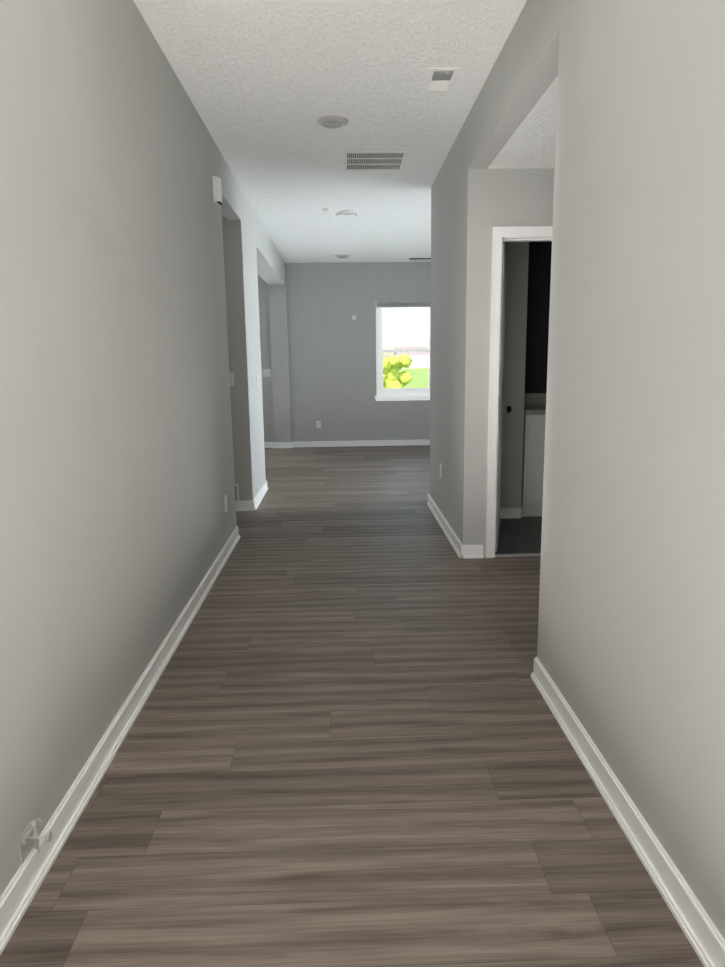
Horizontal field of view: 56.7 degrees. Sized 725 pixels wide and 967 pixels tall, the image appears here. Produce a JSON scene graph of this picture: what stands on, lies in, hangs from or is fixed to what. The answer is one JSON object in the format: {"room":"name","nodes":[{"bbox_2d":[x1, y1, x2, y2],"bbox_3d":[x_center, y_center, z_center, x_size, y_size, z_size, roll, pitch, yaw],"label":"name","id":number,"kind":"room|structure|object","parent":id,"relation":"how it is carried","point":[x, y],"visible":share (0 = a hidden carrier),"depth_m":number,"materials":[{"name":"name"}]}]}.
{"room":"home hallway","nodes":[
{"label":"home hallway","id":0,"kind":"room"},
{"bbox_2d":[0,0,240,896],"bbox_3d":[-0.935,-0.437,2.064,0.114,2.740,7.523,-1,10,-2],"label":"wall","id":1,"kind":"structure","parent":0,"point":[118,524],"depth_m":2.22,"materials":[{"name":"paint"}]},
{"bbox_2d":[18,817,51,864],"bbox_3d":[-0.811,0.904,1.694,0.067,0.090,0.088,-1,10,-2],"label":"door stop","id":2,"kind":"object","parent":1,"relation":"attached to","point":[28,838],"visible":0.94,"depth_m":1.68,"materials":[{"name":"silver metal"}]},
{"bbox_2d":[0,526,240,954],"bbox_3d":[-0.834,0.951,1.838,0.025,0.088,6.575,-1,10,-2],"label":"baseboard","id":3,"kind":"structure","parent":1,"relation":"attached to","point":[21,890],"depth_m":2.08,"materials":[{"name":"white wood"}]},
{"bbox_2d":[212,176,222,204],"bbox_3d":[-0.949,-1.923,4.411,0.045,0.156,0.115,-1,10,-2],"label":"door chime","id":4,"kind":"object","parent":1,"relation":"attached to","point":[217,191],"visible":1,"depth_m":4.36,"materials":[{"name":"white plastic"}]},
{"bbox_2d":[224,494,227,512],"bbox_3d":[-0.935,0.137,4.607,0.008,0.115,0.070,-1,10,-2],"label":"electrical outlet","id":5,"kind":"object","parent":1,"relation":"attached to","point":[225,498],"visible":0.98,"depth_m":4.59,"materials":[{"name":"white plastic"}]},
{"bbox_2d":[222,185,265,500],"bbox_3d":[-2.125,-1.182,6.239,2.231,2.740,1.027,-1,10,-2],"label":"wall","id":6,"kind":"structure","parent":0,"point":[241,284],"depth_m":5.88,"materials":[{"name":"paint"}]},
{"bbox_2d":[229,372,233,385],"bbox_3d":[-1.144,-0.899,5.789,0.070,0.115,0.019,-1,10,-2],"label":"light switch","id":7,"kind":"object","parent":6,"relation":"attached to","point":[231,374],"visible":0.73,"depth_m":5.79,"materials":[{"name":"white plastic"}]},
{"bbox_2d":[235,484,238,500],"bbox_3d":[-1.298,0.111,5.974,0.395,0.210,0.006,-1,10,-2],"label":"electrical outlet","id":8,"kind":"object","parent":6,"relation":"in","point":[236,492],"visible":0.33,"depth_m":5.97,"materials":[{"name":"white plastic"}]},
{"bbox_2d":[236,500,254,510],"bbox_3d":[-2.029,0.216,5.961,2.130,0.088,0.025,-1,10,-2],"label":"baseboard","id":9,"kind":"structure","parent":6,"relation":"attached to","point":[248,505],"depth_m":5.99,"materials":[{"name":"white wood"}]},
{"bbox_2d":[254,481,267,509],"bbox_3d":[-0.981,0.102,6.508,0.025,0.088,1.027,-1,10,-2],"label":"baseboard","id":10,"kind":"structure","parent":6,"relation":"attached to","point":[259,496],"depth_m":6.44,"materials":[{"name":"white wood"}]},
{"bbox_2d":[133,0,526,262],"bbox_3d":[-0.084,-2.261,4.036,10.400,0.120,12.400,-1,10,-2],"label":"ceiling","id":11,"kind":"structure","parent":0,"point":[267,84],"depth_m":3.72,"materials":[{"name":"white paint"}]},
{"bbox_2d":[255,213,284,284],"bbox_3d":[-1.216,-2.790,8.251,0.242,0.320,3.450,-1,10,-2],"label":"soffit","id":12,"kind":"structure","parent":11,"relation":"attached to","point":[270,266],"depth_m":8.05,"materials":[{"name":"paint"}]},
{"bbox_2d":[317,116,348,127],"bbox_3d":[-0.181,-2.194,4.096,0.192,0.030,0.192,-1,10,-2],"label":"recessed light","id":13,"kind":"object","parent":11,"relation":"in","point":[332,121],"visible":0.98,"depth_m":4.05,"materials":[{"name":"silver metal"}]},
{"bbox_2d":[335,255,349,257],"bbox_3d":[-0.276,-3.143,9.310,0.210,0.030,0.210,-1,10,-2],"label":"recessed light","id":14,"kind":"object","parent":11,"relation":"in","point":[342,256],"visible":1,"depth_m":9.25,"materials":[{"name":"silver metal"}]},
{"bbox_2d":[337,210,356,215],"bbox_3d":[-0.154,-2.646,6.587,0.200,0.034,0.156,-1,10,-2],"label":"smoke detector","id":15,"kind":"object","parent":11,"relation":"attached to","point":[346,212],"visible":1,"depth_m":6.57,"materials":[{"name":"white plastic"}]},
{"bbox_2d":[343,151,408,170],"bbox_3d":[0.086,-2.359,4.918,0.458,0.008,0.470,-1,10,-2],"label":"ceiling vent","id":16,"kind":"object","parent":11,"relation":"in","point":[374,160],"visible":1,"depth_m":4.90,"materials":[{"name":"white metal"}]},
{"bbox_2d":[423,67,459,92],"bbox_3d":[0.408,-2.101,3.511,0.148,0.020,0.300,-1,10,-2],"label":"ceiling vent","id":17,"kind":"object","parent":11,"relation":"in","point":[440,80],"visible":1,"depth_m":3.50,"materials":[{"name":"white metal"}]},
{"bbox_2d":[258,262,430,441],"bbox_3d":[-0.253,-1.940,10.271,10.400,2.740,0.160,-1,10,-2],"label":"wall","id":18,"kind":"structure","parent":0,"point":[332,363],"depth_m":10.17,"materials":[{"name":"paint"}]},
{"bbox_2d":[263,369,270,376],"bbox_3d":[-1.452,-1.676,10.191,0.116,0.115,0.019,-1,10,-2],"label":"switch plate","id":19,"kind":"object","parent":18,"relation":"attached to","point":[266,372],"visible":1,"depth_m":10.19,"materials":[{"name":"white plastic"}]},
{"bbox_2d":[316,421,320,427],"bbox_3d":[-0.677,-0.909,10.360,0.070,0.115,0.008,-1,10,-2],"label":"electrical outlet","id":20,"kind":"object","parent":18,"relation":"attached to","point":[318,424],"visible":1,"depth_m":10.36,"materials":[{"name":"white plastic"}]},
{"bbox_2d":[264,439,429,447],"bbox_3d":[-0.233,-0.620,10.418,10.000,0.088,0.025,-1,10,-2],"label":"baseboard","id":21,"kind":"structure","parent":18,"relation":"attached to","point":[356,443],"depth_m":10.42,"materials":[{"name":"white wood"}]},
{"bbox_2d":[375,302,430,400],"bbox_3d":[0.667,-2.021,10.245,0.980,1.495,0.120,-1,10,-2],"label":"window","id":22,"kind":"structure","parent":18,"relation":"in","point":[395,394],"depth_m":10.29,"materials":[{"name":"white plastic"}]},
{"bbox_2d":[376,300,430,306],"bbox_3d":[0.658,-2.704,10.094,0.904,0.096,0.024,-1,10,-2],"label":"blind stack","id":23,"kind":"object","parent":22,"relation":"attached to","point":[417,303],"visible":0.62,"depth_m":10.08,"materials":[{"name":"grey plastic"}]},
{"bbox_2d":[0,445,703,966],"bbox_3d":[-0.047,0.552,4.548,10.400,0.120,12.400,-1,10,-2],"label":"floor","id":24,"kind":"structure","parent":0,"point":[346,743],"depth_m":2.08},
{"bbox_2d":[268,285,290,442],"bbox_3d":[-1.243,-1.742,10.149,0.257,2.420,0.090,-1,10,-2],"label":"pilaster","id":25,"kind":"object","parent":24,"relation":"on","point":[279,358],"visible":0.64,"depth_m":10.09,"materials":[{"name":"paint"}]},
{"bbox_2d":[273,442,291,447],"bbox_3d":[-1.226,-0.585,10.301,0.283,0.088,0.025,-1,10,-2],"label":"baseboard","id":26,"kind":"structure","parent":25,"relation":"attached to","point":[282,445],"depth_m":10.30,"materials":[{"name":"white wood"}]},
{"bbox_2d":[495,553,540,556],"bbox_3d":[1.289,0.476,4.508,0.848,0.011,0.035,-1,10,-2],"label":"trim","id":27,"kind":"structure","parent":24,"relation":"on","point":[518,555],"depth_m":4.49,"materials":[{"name":"white wood"}]},
{"bbox_2d":[430,114,486,544],"bbox_3d":[0.681,-1.007,5.076,0.114,2.740,1.710,-1,10,-2],"label":"wall","id":28,"kind":"structure","parent":0,"point":[458,215],"depth_m":4.49,"materials":[{"name":"paint"}]},
{"bbox_2d":[440,463,441,478],"bbox_3d":[0.628,-0.101,5.407,0.008,0.115,0.070,-1,10,-2],"label":"electrical outlet","id":29,"kind":"object","parent":28,"relation":"attached to","point":[440,470],"visible":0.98,"depth_m":5.38,"materials":[{"name":"white plastic"}]},
{"bbox_2d":[427,494,462,557],"bbox_3d":[0.629,0.299,5.311,0.025,0.088,1.736,-1,10,-2],"label":"baseboard","id":30,"kind":"structure","parent":28,"relation":"attached to","point":[452,537],"depth_m":5.08,"materials":[{"name":"white wood"}]},
{"bbox_2d":[468,0,560,168],"bbox_3d":[0.719,-1.896,3.172,0.114,0.310,1.720,-1,10,-2],"label":"wall","id":31,"kind":"structure","parent":0,"point":[522,75],"depth_m":3.00,"materials":[{"name":"paint"}]},
{"bbox_2d":[500,242,528,507],"bbox_3d":[1.003,-1.109,5.617,0.562,2.740,0.630,-1,10,-2],"label":"door","id":32,"kind":"structure","parent":0,"point":[517,257],"depth_m":5.34,"materials":[{"name":"wood"}]},
{"bbox_2d":[500,508,520,518],"bbox_3d":[1.030,0.254,5.532,0.562,0.088,0.025,-1,10,-2],"label":"baseboard","id":33,"kind":"structure","parent":32,"relation":"attached to","point":[505,513],"depth_m":5.54,"materials":[{"name":"white wood"}]},
{"bbox_2d":[480,168,554,556],"bbox_3d":[1.499,-0.879,4.313,1.472,2.740,0.114,-1,10,-2],"label":"wall","id":34,"kind":"structure","parent":0,"point":[521,197],"depth_m":4.10,"materials":[{"name":"paint"}]},
{"bbox_2d":[463,544,483,558],"bbox_3d":[0.736,0.452,4.461,0.135,0.088,0.025,-1,10,-2],"label":"baseboard","id":35,"kind":"structure","parent":34,"relation":"attached to","point":[472,551],"depth_m":4.46,"materials":[{"name":"white wood"}]},
{"bbox_2d":[495,242,511,550],"bbox_3d":[0.977,-0.601,4.791,0.169,2.019,0.811,2,11,13],"label":"bathroom door","id":36,"kind":"structure","parent":34,"relation":"in","point":[502,409],"depth_m":4.55,"materials":[{"name":"white paint"}]},
{"bbox_2d":[486,226,552,557],"bbox_3d":[1.274,-0.556,4.363,0.936,2.094,0.150,-1,10,-2],"label":"door frame","id":37,"kind":"structure","parent":34,"relation":"attached to","point":[500,235],"depth_m":4.23,"materials":[{"name":"white wood"}]},
{"bbox_2d":[495,516,541,553],"bbox_3d":[1.493,0.331,5.297,1.472,0.008,1.576,-1,10,-2],"label":"floor","id":38,"kind":"structure","parent":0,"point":[521,535],"depth_m":4.99,"materials":[{"name":"stone"}]},
{"bbox_2d":[521,393,546,516],"bbox_3d":[1.751,-0.252,5.709,0.902,1.000,0.569,-1,10,-2],"label":"vanity cabinet","id":39,"kind":"object","parent":38,"relation":"on","point":[533,450],"visible":0.19,"depth_m":5.47,"materials":[{"name":"white wood"}]},
{"bbox_2d":[487,76,557,168],"bbox_3d":[1.511,-1.910,3.194,1.472,0.310,1.720,-1,10,-2],"label":"ceiling","id":40,"kind":"structure","parent":0,"point":[531,142],"depth_m":3.55,"materials":[{"name":"white paint"}]},
{"bbox_2d":[521,262,528,499],"bbox_3d":[1.286,-1.105,5.569,0.002,2.740,0.514,-1,10,-2],"label":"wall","id":41,"kind":"structure","parent":0,"point":[525,366],"depth_m":5.36,"materials":[{"name":"grey paint"}]},
{"bbox_2d":[525,241,551,393],"bbox_3d":[1.730,-1.169,5.891,0.910,2.740,0.114,-1,10,-2],"label":"wall","id":42,"kind":"structure","parent":0,"point":[539,282],"depth_m":5.78,"materials":[{"name":"black paint"}]},
{"bbox_2d":[537,0,724,939],"bbox_3d":[0.826,-0.172,0.478,0.114,2.740,4.200,-1,10,-2],"label":"wall","id":43,"kind":"structure","parent":0,"point":[631,640],"depth_m":1.75,"materials":[{"name":"paint"}]},
{"bbox_2d":[530,657,724,966],"bbox_3d":[0.774,1.134,0.714,0.025,0.088,4.200,-1,10,-2],"label":"baseboard","id":44,"kind":"structure","parent":43,"relation":"attached to","point":[705,938],"depth_m":1.78,"materials":[{"name":"white wood"}]},
{"label":"outside","id":45,"kind":"structure","parent":0,"visible":0},
{"bbox_2d":[383,368,428,388],"bbox_3d":[-6.566,-36.570,212.206,240.000,0.200,409.100,-1,10,-2],"label":"lawn","id":46,"kind":"structure","parent":45,"point":[420,376],"depth_m":74.32,"materials":[{"name":"green plant"}]},
{"bbox_2d":[383,354,412,387],"bbox_3d":[1.073,-3.530,23.779,1.457,2.095,1.290,-1,10,-2],"label":"bush","id":47,"kind":"object","parent":46,"relation":"on","point":[393,377],"visible":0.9,"depth_m":23.54,"materials":[{"name":"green plant"}]},
{"bbox_2d":[384,346,428,367],"bbox_3d":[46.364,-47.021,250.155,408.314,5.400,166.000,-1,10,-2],"label":"building","id":48,"kind":"structure","parent":45,"point":[420,359],"depth_m":167.96,"materials":[{"name":"white"}]}
]}

